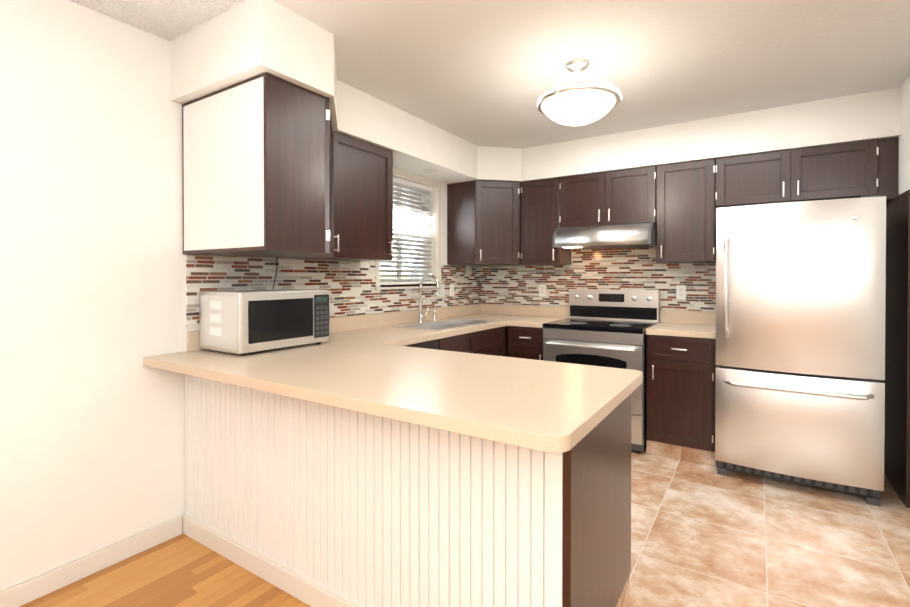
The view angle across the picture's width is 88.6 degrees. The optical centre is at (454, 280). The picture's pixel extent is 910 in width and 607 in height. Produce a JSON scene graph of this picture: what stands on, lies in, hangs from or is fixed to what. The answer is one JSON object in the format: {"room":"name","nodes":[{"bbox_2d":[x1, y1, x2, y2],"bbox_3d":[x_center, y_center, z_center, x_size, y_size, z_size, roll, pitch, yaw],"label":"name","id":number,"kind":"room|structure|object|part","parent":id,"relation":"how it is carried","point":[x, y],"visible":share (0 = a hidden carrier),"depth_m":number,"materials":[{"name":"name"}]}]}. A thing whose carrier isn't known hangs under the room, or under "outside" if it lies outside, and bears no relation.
{"room":"kitchen","nodes":[
{"label":"kitchen","id":0,"kind":"room"},
{"bbox_2d":[20,533,310,606],"bbox_3d":[-0.403,1.313,-0.395,5.000,0.050,3.600,0,1,33],"label":"floor","id":1,"kind":"structure","parent":0,"point":[182,570],"depth_m":1.94,"materials":[{"name":"brown wood"}]},
{"bbox_2d":[0,0,479,588],"bbox_3d":[-1.558,0.047,2.229,0.200,2.440,6.770,0,1,33],"label":"wall","id":2,"kind":"structure","parent":0,"point":[92,316],"depth_m":2.00,"materials":[{"name":"paint"}]},
{"bbox_2d":[0,515,181,606],"bbox_3d":[-2.283,1.230,0.921,0.013,0.095,3.370,0,1,33],"label":"baseboard","id":3,"kind":"structure","parent":2,"relation":"attached to","point":[30,589],"depth_m":2.00,"materials":[{"name":"beige wood"}]},
{"bbox_2d":[182,72,392,260],"bbox_3d":[-0.736,-0.510,2.667,0.694,0.747,1.244,0,1,33],"label":"upper cabinet","id":4,"kind":"object","parent":2,"relation":"attached to","point":[273,166],"visible":1,"depth_m":2.17,"materials":[{"name":"brown wood"}]},
{"bbox_2d":[186,255,481,330],"bbox_3d":[-0.547,0.051,3.600,0.008,0.386,2.970,0,1,33],"label":"backsplash","id":5,"kind":"structure","parent":2,"relation":"attached to","point":[350,286],"depth_m":3.14,"materials":[{"name":"tile"}]},
{"bbox_2d":[439,284,443,296],"bbox_3d":[-0.120,0.091,4.246,0.006,0.114,0.070,0,1,33],"label":"electrical outlet plate","id":6,"kind":"object","parent":5,"relation":"attached to","point":[441,290],"depth_m":4.24,"materials":[{"name":"white plastic"}]},
{"bbox_2d":[450,284,453,296],"bbox_3d":[-0.027,0.089,4.389,0.006,0.114,0.070,0,1,33],"label":"electrical outlet plate","id":7,"kind":"object","parent":5,"relation":"attached to","point":[451,285],"depth_m":4.38,"materials":[{"name":"white plastic"}]},
{"bbox_2d":[375,167,442,289],"bbox_3d":[-0.418,-0.417,3.905,0.170,0.960,0.880,0,1,33],"label":"window","id":8,"kind":"structure","parent":2,"relation":"in","point":[435,231],"depth_m":4.15,"materials":[{"name":"beige plastic"}]},
{"bbox_2d":[380,177,431,283],"bbox_3d":[-0.422,-0.408,3.908,0.044,0.861,0.742,0,1,33],"label":"window blinds","id":9,"kind":"object","parent":8,"relation":"attached to","point":[411,186],"visible":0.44,"depth_m":3.96,"materials":[{"name":"white plastic"}]},
{"bbox_2d":[69,0,909,148],"bbox_3d":[0.458,-1.187,0.916,5.000,0.050,6.770,0,1,33],"label":"ceiling","id":10,"kind":"structure","parent":0,"point":[487,73],"depth_m":2.40,"materials":[{"name":"white paint"}]},
{"bbox_2d":[170,0,900,183],"bbox_3d":[0.753,-1.032,2.709,3.150,0.290,3.040,0,1,33],"label":"soffit","id":11,"kind":"structure","parent":10,"relation":"attached to","point":[245,40],"depth_m":3.05,"materials":[{"name":"paint"}]},
{"bbox_2d":[424,169,438,172],"bbox_3d":[-0.193,-0.893,3.798,0.120,0.004,0.120,0,1,33],"label":"recessed light","id":12,"kind":"object","parent":11,"relation":"attached to","point":[431,171],"visible":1,"depth_m":3.80,"materials":[{"name":"white"}]},
{"bbox_2d":[537,59,621,125],"bbox_3d":[0.663,-1.014,2.524,0.436,0.321,0.443,0,1,33],"label":"ceiling light fixture","id":13,"kind":"object","parent":10,"relation":"attached to","point":[574,103],"visible":1,"depth_m":2.42,"materials":[{"name":"white glass"}]},
{"bbox_3d":[0.665,-0.914,2.528,0.414,0.122,0.414,0,1,33],"label":"lamp shade","id":14,"kind":"part","parent":13,"relation":"part of","materials":[{"name":"white glass"}]},
{"bbox_2d":[480,250,715,311],"bbox_3d":[2.325,0.036,3.630,4.800,2.440,0.200,0,1,33],"label":"wall","id":15,"kind":"structure","parent":0,"point":[571,264],"depth_m":4.34,"materials":[{"name":"paint"}]},
{"bbox_2d":[447,180,522,265],"bbox_3d":[0.344,-0.524,4.416,0.607,0.747,0.617,0,1,33],"label":"upper cabinet","id":16,"kind":"object","parent":15,"relation":"attached to","point":[484,221],"visible":0.98,"depth_m":4.21,"materials":[{"name":"brown wood"}]},
{"bbox_2d":[482,247,715,311],"bbox_3d":[1.211,0.101,4.227,2.220,1.100,0.008,0,1,33],"label":"backsplash","id":17,"kind":"structure","parent":15,"relation":"attached to","point":[624,268],"depth_m":4.14,"materials":[{"name":"tile"}]},
{"bbox_2d":[539,284,545,295],"bbox_3d":[0.837,0.089,4.459,0.070,0.114,0.006,0,1,33],"label":"electrical outlet plate","id":18,"kind":"object","parent":17,"relation":"attached to","point":[542,287],"depth_m":4.46,"materials":[{"name":"white plastic"}]},
{"bbox_2d":[676,285,685,298],"bbox_3d":[1.845,0.094,3.807,0.070,0.114,0.006,0,1,33],"label":"electrical outlet plate","id":19,"kind":"object","parent":17,"relation":"attached to","point":[680,291],"depth_m":3.81,"materials":[{"name":"white plastic"}]},
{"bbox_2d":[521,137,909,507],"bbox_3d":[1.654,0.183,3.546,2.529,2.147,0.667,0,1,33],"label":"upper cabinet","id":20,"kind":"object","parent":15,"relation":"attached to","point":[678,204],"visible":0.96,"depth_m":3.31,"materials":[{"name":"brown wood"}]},
{"bbox_2d":[552,223,655,249],"bbox_3d":[1.267,-0.363,3.887,0.770,0.176,0.488,0,1,33],"label":"range hood","id":21,"kind":"object","parent":20,"relation":"attached to","point":[641,235],"visible":0.9,"depth_m":3.69,"materials":[{"name":"silver metal"}]},
{"bbox_2d":[626,449,909,606],"bbox_3d":[1.435,1.290,2.447,5.000,0.050,3.170,0,1,33],"label":"floor","id":22,"kind":"structure","parent":0,"point":[704,535],"depth_m":2.26,"materials":[{"name":"beige tile"}]},
{"bbox_2d":[182,375,562,606],"bbox_3d":[-0.507,0.836,1.855,1.972,0.869,0.127,0,1,33],"label":"beadboard panel","id":23,"kind":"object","parent":22,"relation":"on","point":[312,504],"depth_m":1.68,"materials":[{"name":"white paint"}]},
{"bbox_2d":[405,339,438,349],"bbox_3d":[-0.495,0.826,3.051,0.639,0.868,0.604,0,1,33],"label":"dishwasher","id":24,"kind":"object","parent":22,"relation":"on","point":[432,344],"depth_m":3.06,"materials":[{"name":"grey"}]},
{"bbox_2d":[439,326,506,356],"bbox_3d":[0.090,0.818,3.998,0.648,0.869,1.615,0,1,33],"label":"base cabinet","id":25,"kind":"object","parent":22,"relation":"on","point":[492,341],"visible":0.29,"depth_m":3.63,"materials":[{"name":"brown wood"}]},
{"bbox_2d":[143,274,534,379],"bbox_3d":[-0.326,0.244,3.338,0.660,0.588,3.166,0,1,33],"label":"countertop","id":26,"kind":"structure","parent":25,"relation":"on","point":[419,325],"depth_m":3.16,"materials":[{"name":"laminate"}]},
{"bbox_2d":[199,258,329,354],"bbox_3d":[-1.005,0.111,2.509,0.371,0.487,0.545,0,1,33],"label":"microwave","id":27,"kind":"object","parent":26,"relation":"on","point":[242,322],"visible":1,"depth_m":2.33,"materials":[{"name":"silver metal"}]},
{"bbox_2d":[417,274,439,323],"bbox_3d":[-0.160,0.141,3.778,0.212,0.396,0.244,0,1,33],"label":"faucet","id":28,"kind":"object","parent":26,"relation":"on","point":[420,317],"depth_m":3.73,"materials":[{"name":"silver metal"}]},
{"bbox_2d":[392,318,493,330],"bbox_3d":[-0.067,0.437,3.727,0.440,0.195,0.820,0,1,33],"label":"sink","id":29,"kind":"object","parent":26,"relation":"in","point":[452,323],"depth_m":3.73,"materials":[{"name":"silver metal"}]},
{"bbox_2d":[211,338,642,452],"bbox_3d":[-0.080,0.380,1.866,1.411,0.040,0.960,0,1,33],"label":"countertop","id":30,"kind":"structure","parent":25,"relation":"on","point":[372,364],"depth_m":1.60,"materials":[{"name":"laminate"}]},
{"bbox_2d":[507,326,542,359],"bbox_3d":[0.749,0.817,4.142,0.359,0.869,0.658,0,1,33],"label":"base cabinet","id":31,"kind":"object","parent":22,"relation":"on","point":[525,342],"visible":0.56,"depth_m":3.90,"materials":[{"name":"brown wood"}]},
{"bbox_2d":[511,306,568,327],"bbox_3d":[0.756,0.312,4.139,0.347,0.139,0.646,0,1,33],"label":"countertop","id":32,"kind":"structure","parent":31,"relation":"on","point":[522,316],"depth_m":4.36,"materials":[{"name":"laminate"}]},
{"bbox_2d":[543,289,659,453],"bbox_3d":[1.188,0.667,3.786,0.756,1.175,0.752,0,1,33],"label":"range","id":33,"kind":"object","parent":22,"relation":"on","point":[603,327],"visible":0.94,"depth_m":3.60,"materials":[{"name":"grey metal"}]},
{"bbox_2d":[646,334,716,465],"bbox_3d":[1.728,0.822,3.509,0.445,0.869,0.658,0,1,33],"label":"base cabinet","id":34,"kind":"object","parent":22,"relation":"on","point":[680,396],"visible":0.94,"depth_m":3.26,"materials":[{"name":"brown wood"}]},
{"bbox_2d":[646,310,715,338],"bbox_3d":[1.736,0.316,3.517,0.444,0.139,0.626,0,1,33],"label":"countertop","id":35,"kind":"structure","parent":34,"relation":"on","point":[697,324],"depth_m":3.61,"materials":[{"name":"laminate"}]},
{"bbox_2d":[715,195,885,506],"bbox_3d":[2.198,0.388,3.056,0.818,1.745,0.846,0,1,33],"label":"fridge","id":36,"kind":"object","parent":22,"relation":"on","point":[800,340],"visible":1,"depth_m":2.75,"materials":[{"name":"grey metal"}]},
{"bbox_2d":[898,76,909,194],"bbox_3d":[2.498,0.045,2.405,0.120,2.440,1.670,0,1,33],"label":"wall","id":37,"kind":"structure","parent":0,"point":[903,161],"depth_m":2.76,"materials":[{"name":"paint"}]},
{"bbox_3d":[-0.037,0.834,2.010,1.319,0.869,0.638,0,1,33],"label":"base cabinet","id":38,"kind":"object","parent":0,"visible":0},
{"bbox_2d":[563,394,630,606],"bbox_3d":[0.495,0.838,1.578,0.036,0.869,0.728,0,1,33],"label":"peninsula end panel","id":39,"kind":"object","parent":38,"relation":"attached to","point":[596,515],"visible":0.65,"depth_m":1.50,"materials":[{"name":"brown wood"}]}
]}

